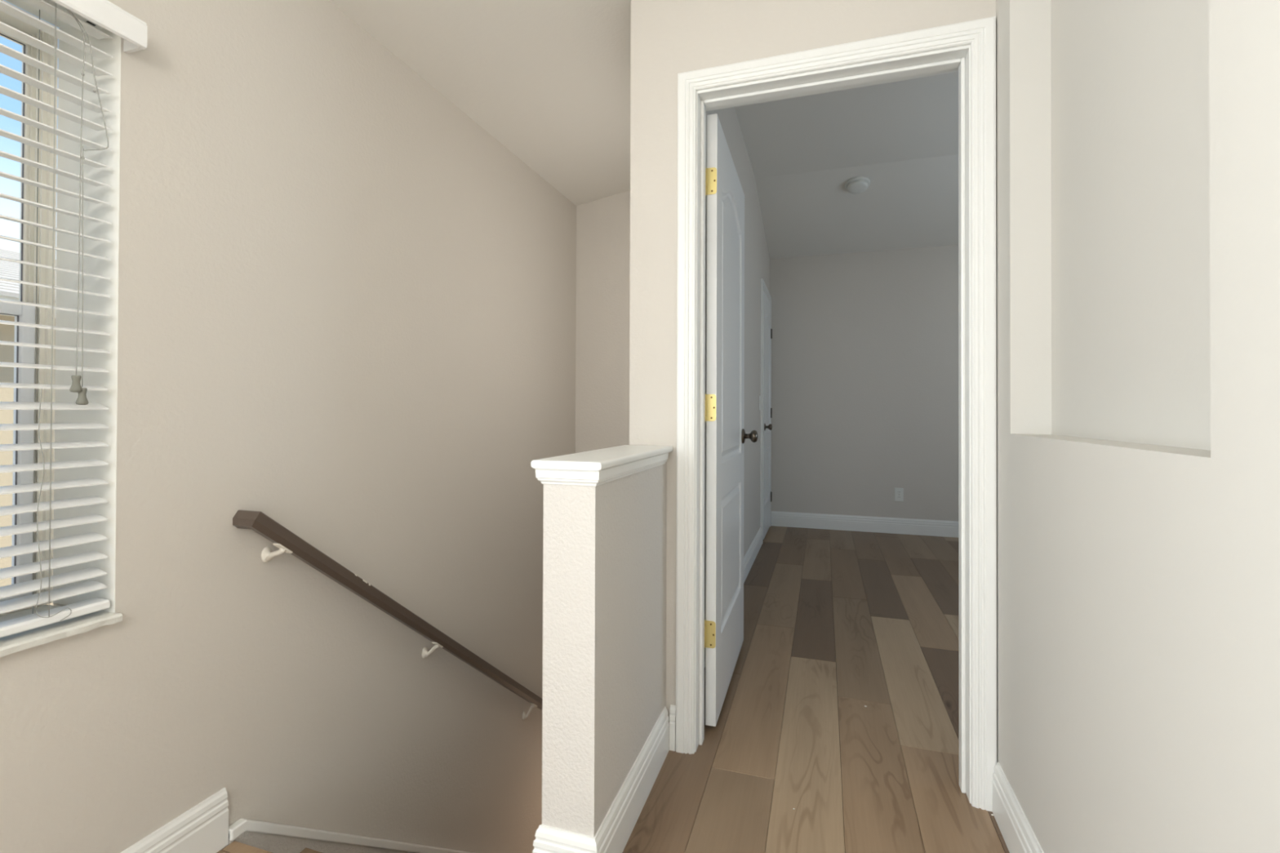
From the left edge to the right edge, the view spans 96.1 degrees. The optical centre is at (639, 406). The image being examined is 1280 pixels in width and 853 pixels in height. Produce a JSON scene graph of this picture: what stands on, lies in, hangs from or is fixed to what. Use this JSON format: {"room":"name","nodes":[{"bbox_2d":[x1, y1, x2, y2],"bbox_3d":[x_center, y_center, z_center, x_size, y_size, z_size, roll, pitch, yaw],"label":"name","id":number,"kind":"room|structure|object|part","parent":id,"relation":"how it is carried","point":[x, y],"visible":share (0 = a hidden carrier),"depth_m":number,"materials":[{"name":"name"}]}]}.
{"room":"stair landing","nodes":[
{"label":"stair landing","id":0,"kind":"room"},
{"bbox_2d":[0,0,576,852],"bbox_3d":[-1.412,0.810,0.512,0.200,4.500,6.330,0,0,18],"label":"wall","id":1,"kind":"structure","parent":0,"point":[347,308],"depth_m":1.66,"materials":[{"name":"beige paint"}]},
{"bbox_2d":[0,0,122,657],"bbox_3d":[-1.352,-0.196,0.801,0.306,1.282,0.924,0,0,18],"label":"window","id":2,"kind":"structure","parent":1,"relation":"in","point":[15,642],"depth_m":1.23,"materials":[{"name":"white paint"}]},
{"bbox_3d":[-1.476,-0.508,0.848,0.020,0.617,0.880,0,0,18],"label":"sash","id":3,"kind":"part","parent":2,"relation":"part of","materials":[{"name":"white"}]},
{"bbox_3d":[-1.448,0.093,0.828,0.027,0.633,0.869,0,0,18],"label":"sash","id":4,"kind":"part","parent":2,"relation":"part of","materials":[{"name":"white plastic"}]},
{"bbox_3d":[-1.456,-0.197,0.839,0.084,1.276,0.906,0,0,18],"label":"frame","id":5,"kind":"part","parent":2,"relation":"part of","materials":[{"name":"white"}]},
{"bbox_3d":[-1.314,0.434,0.783,0.220,0.022,0.924,0,0,18],"label":"sill","id":6,"kind":"part","parent":2,"relation":"part of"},
{"bbox_2d":[0,0,147,637],"bbox_3d":[-1.222,-0.209,0.760,0.112,1.240,0.942,0,0,18],"label":"blind","id":7,"kind":"object","parent":2,"relation":"attached to","point":[88,16],"visible":1,"depth_m":1.11,"materials":[{"name":"white plastic"}]},
{"bbox_3d":[-1.166,-0.194,1.112,0.002,1.184,0.002,0,0,18],"label":"ladder cord","id":8,"kind":"part","parent":7,"relation":"part of","materials":[{"name":"white fabric"}]},
{"bbox_3d":[-1.120,-0.194,1.097,0.002,1.184,0.002,0,0,18],"label":"ladder cord","id":9,"kind":"part","parent":7,"relation":"part of","materials":[{"name":"white fabric"}]},
{"bbox_3d":[-1.116,0.189,1.099,0.003,0.446,0.053,0,0,21],"label":"slack cord","id":10,"kind":"part","parent":7,"relation":"part of","materials":[{"name":"white fabric"}]},
{"bbox_3d":[-1.248,0.403,0.774,0.048,0.017,0.879,0,0,18],"label":"rail","id":11,"kind":"part","parent":7,"relation":"part of","materials":[{"name":"white plastic"}]},
{"bbox_3d":[-1.106,-0.424,1.117,0.041,0.726,0.009,0,0,-13],"label":"lift cord","id":12,"kind":"part","parent":7,"relation":"part of","materials":[{"name":"white fabric"}]},
{"bbox_3d":[-1.092,-0.412,1.131,0.071,0.748,0.023,1,-1,-45],"label":"lift cord","id":13,"kind":"part","parent":7,"relation":"part of","materials":[{"name":"white fabric"}]},
{"bbox_2d":[120,787,228,852],"bbox_3d":[-1.625,0.985,-0.507,0.015,0.135,4.023,0,0,18],"label":"baseboard","id":14,"kind":"structure","parent":1,"relation":"attached to","point":[203,828],"depth_m":1.34,"materials":[{"name":"white wood"}]},
{"bbox_2d":[224,817,474,852],"bbox_3d":[-0.695,2.085,2.394,0.024,2.084,2.083,0,0,18],"label":"skirt board","id":15,"kind":"object","parent":1,"relation":"attached to","point":[274,837],"visible":1,"depth_m":1.62,"materials":[{"name":"white paint"}]},
{"bbox_2d":[232,510,542,719],"bbox_3d":[-0.677,1.051,2.363,0.075,1.568,1.992,0,0,18],"label":"handrail","id":16,"kind":"object","parent":1,"relation":"attached to","point":[286,540],"visible":0.99,"depth_m":1.75,"materials":[{"name":"brown wood"}]},
{"bbox_3d":[-0.954,0.385,1.509,0.063,0.043,0.018,0,0,14],"label":"bracket arm","id":17,"kind":"part","parent":16,"relation":"part of","materials":[{"name":"beige metal"}]},
{"bbox_3d":[-0.762,0.892,2.111,0.063,0.058,0.018,0,0,14],"label":"bracket arm","id":18,"kind":"part","parent":16,"relation":"part of","materials":[{"name":"beige metal"}]},
{"bbox_3d":[-0.539,1.488,2.812,0.064,0.083,0.018,0,0,14],"label":"bracket arm","id":19,"kind":"part","parent":16,"relation":"part of","materials":[{"name":"beige metal"}]},
{"bbox_2d":[328,0,631,205],"bbox_3d":[-0.460,-1.444,0.227,2.183,0.526,6.330,0,0,18],"label":"ceiling","id":20,"kind":"structure","parent":0,"point":[549,81],"depth_m":2.15,"materials":[{"name":"paint"}]},
{"bbox_2d":[575,190,630,453],"bbox_3d":[0.012,0.637,3.329,0.799,4.900,0.100,0,0,18],"label":"wall","id":21,"kind":"structure","parent":0,"point":[602,309],"depth_m":3.36,"materials":[{"name":"beige paint"}]},
{"bbox_2d":[216,525,1009,852],"bbox_3d":[1.074,1.137,0.903,4.300,0.130,8.593,0,0,18],"label":"floor","id":22,"kind":"structure","parent":0,"point":[837,623],"depth_m":1.97,"materials":[{"name":"brown wood"}]},
{"bbox_2d":[222,840,323,852],"bbox_3d":[-0.328,1.762,2.268,0.797,1.370,2.108,0,0,18],"label":"staircase","id":23,"kind":"structure","parent":22,"relation":"attached to","point":[235,846],"depth_m":1.39,"materials":[{"name":"brown wood"}]},
{"bbox_2d":[530,106,769,836],"bbox_3d":[0.511,0.589,3.370,0.170,5.000,4.445,0,0,18],"label":"wall","id":24,"kind":"structure","parent":0,"point":[605,527],"depth_m":1.35,"materials":[{"name":"beige paint"}]},
{"bbox_3d":[-0.068,0.158,1.556,0.153,0.034,0.614,0,0,18],"label":"moulding","id":25,"kind":"part","parent":24,"relation":"part of","materials":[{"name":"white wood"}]},
{"bbox_2d":[532,704,675,852],"bbox_3d":[-0.062,1.006,1.546,0.156,0.135,0.620,0,0,19],"label":"baseboard","id":26,"kind":"structure","parent":24,"relation":"attached to","point":[612,836],"depth_m":1.42,"materials":[{"name":"white wood"}]},
{"bbox_2d":[704,113,758,726],"bbox_3d":[0.354,0.043,2.265,0.155,2.030,0.765,0,0,17],"label":"door","id":27,"kind":"structure","parent":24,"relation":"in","point":[726,435],"depth_m":2.07,"materials":[{"name":"white wood"}]},
{"bbox_3d":[0.493,0.131,2.557,0.060,0.055,0.055,0,0,17],"label":"knob","id":28,"kind":"part","parent":27,"relation":"part of","materials":[{"name":"grey metal"}]},
{"bbox_2d":[704,527,762,666],"bbox_3d":[0.548,1.021,3.288,0.015,0.135,2.785,0,0,18],"label":"baseboard","id":29,"kind":"structure","parent":24,"relation":"attached to","point":[752,553],"depth_m":3.97,"materials":[{"name":"white wood"}]},
{"bbox_2d":[759,395,760,410],"bbox_3d":[0.946,-0.031,4.532,0.012,0.116,0.072,0,0,18],"label":"light switch","id":30,"kind":"object","parent":24,"relation":"attached to","point":[759,396],"visible":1,"depth_m":4.51,"materials":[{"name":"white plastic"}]},
{"bbox_2d":[760,278,772,543],"bbox_3d":[1.122,0.036,4.987,0.094,2.133,0.781,0,0,18],"label":"door","id":31,"kind":"structure","parent":24,"relation":"in","point":[766,491],"depth_m":4.84,"materials":[{"name":"white wood"}]},
{"bbox_3d":[0.986,0.033,4.651,0.018,2.133,0.058,0,0,18],"label":"casing","id":32,"kind":"part","parent":31,"relation":"part of","materials":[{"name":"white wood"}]},
{"bbox_3d":[1.100,-1.001,5.003,0.018,0.058,0.781,0,0,18],"label":"casing","id":33,"kind":"part","parent":31,"relation":"part of","materials":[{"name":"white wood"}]},
{"bbox_3d":[1.059,0.166,4.731,0.058,0.053,0.053,0,0,18],"label":"knob","id":34,"kind":"part","parent":31,"relation":"part of","materials":[{"name":"grey metal"}]},
{"bbox_3d":[1.206,0.039,5.340,0.018,2.133,0.058,0,0,18],"label":"casing","id":35,"kind":"part","parent":31,"relation":"part of","materials":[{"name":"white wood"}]},
{"bbox_2d":[675,16,996,811],"bbox_3d":[0.553,0.013,1.732,0.880,2.126,0.134,0,0,18],"label":"door frame","id":36,"kind":"structure","parent":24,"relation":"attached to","point":[968,48],"depth_m":1.62,"materials":[{"name":"white wood"}]},
{"bbox_3d":[0.144,0.013,1.802,0.058,2.126,0.018,0,0,18],"label":"casing","id":37,"kind":"part","parent":36,"relation":"part of","materials":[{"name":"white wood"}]},
{"bbox_3d":[0.539,-1.021,1.685,0.880,0.058,0.018,0,0,18],"label":"head casing","id":38,"kind":"part","parent":36,"relation":"part of","materials":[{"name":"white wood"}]},
{"bbox_3d":[0.927,0.013,1.552,0.058,2.126,0.018,0,0,18],"label":"casing","id":39,"kind":"part","parent":36,"relation":"part of","materials":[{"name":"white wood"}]},
{"bbox_2d":[629,0,995,723],"bbox_3d":[0.487,-0.418,1.767,1.054,3.010,0.115,0,0,18],"label":"wall","id":40,"kind":"structure","parent":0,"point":[669,38],"depth_m":1.83,"materials":[{"name":"beige paint"}]},
{"bbox_2d":[734,71,958,258],"bbox_3d":[2.238,-1.690,3.225,3.501,0.634,3.708,0,0,18],"label":"ceiling","id":41,"kind":"structure","parent":0,"point":[902,136],"depth_m":4.00,"materials":[{"name":"paint"}]},
{"bbox_2d":[844,176,870,194],"bbox_3d":[1.598,-1.620,4.226,0.176,0.078,0.173,0,0,9],"label":"smoke detector","id":42,"kind":"object","parent":41,"relation":"attached to","point":[859,184],"visible":1,"depth_m":4.18,"materials":[{"name":"white plastic"}]},
{"bbox_2d":[769,244,958,521],"bbox_3d":[2.838,-0.387,4.916,3.384,3.010,0.100,0,0,18],"label":"wall","id":43,"kind":"structure","parent":0,"point":[864,345],"depth_m":5.12,"materials":[{"name":"beige paint"}]},
{"bbox_2d":[771,511,958,537],"bbox_3d":[2.777,1.040,4.863,3.264,0.135,0.015,0,0,18],"label":"baseboard","id":44,"kind":"structure","parent":43,"relation":"attached to","point":[790,519],"depth_m":5.10,"materials":[{"name":"white wood"}]},
{"bbox_2d":[894,487,903,501],"bbox_3d":[2.264,0.766,5.032,0.072,0.116,0.009,0,0,18],"label":"wall outlet","id":45,"kind":"object","parent":43,"relation":"attached to","point":[899,492],"visible":1,"depth_m":5.03,"materials":[{"name":"white plastic"}]},
{"bbox_2d":[995,0,1279,852],"bbox_3d":[0.305,-0.438,-0.732,0.140,3.010,4.985,0,0,18],"label":"wall","id":46,"kind":"structure","parent":0,"point":[1138,141],"depth_m":0.93,"materials":[{"name":"paint"}]},
{"bbox_2d":[992,762,1044,852],"bbox_3d":[0.224,0.990,-0.726,0.015,0.135,4.729,0,0,18],"label":"baseboard","id":47,"kind":"structure","parent":46,"relation":"attached to","point":[1019,836],"depth_m":1.39,"materials":[{"name":"white wood"}]},
{"label":"outside","id":48,"kind":"structure","parent":0,"visible":0},
{"bbox_3d":[-0.015,4.211,-0.032,80.000,0.100,80.000,0,0,18],"label":"driveway","id":49,"kind":"object","parent":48,"visible":0},
{"bbox_2d":[0,248,56,605],"bbox_3d":[-7.217,1.045,4.394,4.000,6.248,14.600,0,0,18],"label":"neighbouring house","id":50,"kind":"structure","parent":49,"relation":"on","point":[11,270],"depth_m":4.81,"materials":[{"name":"beige paint"}]}
]}

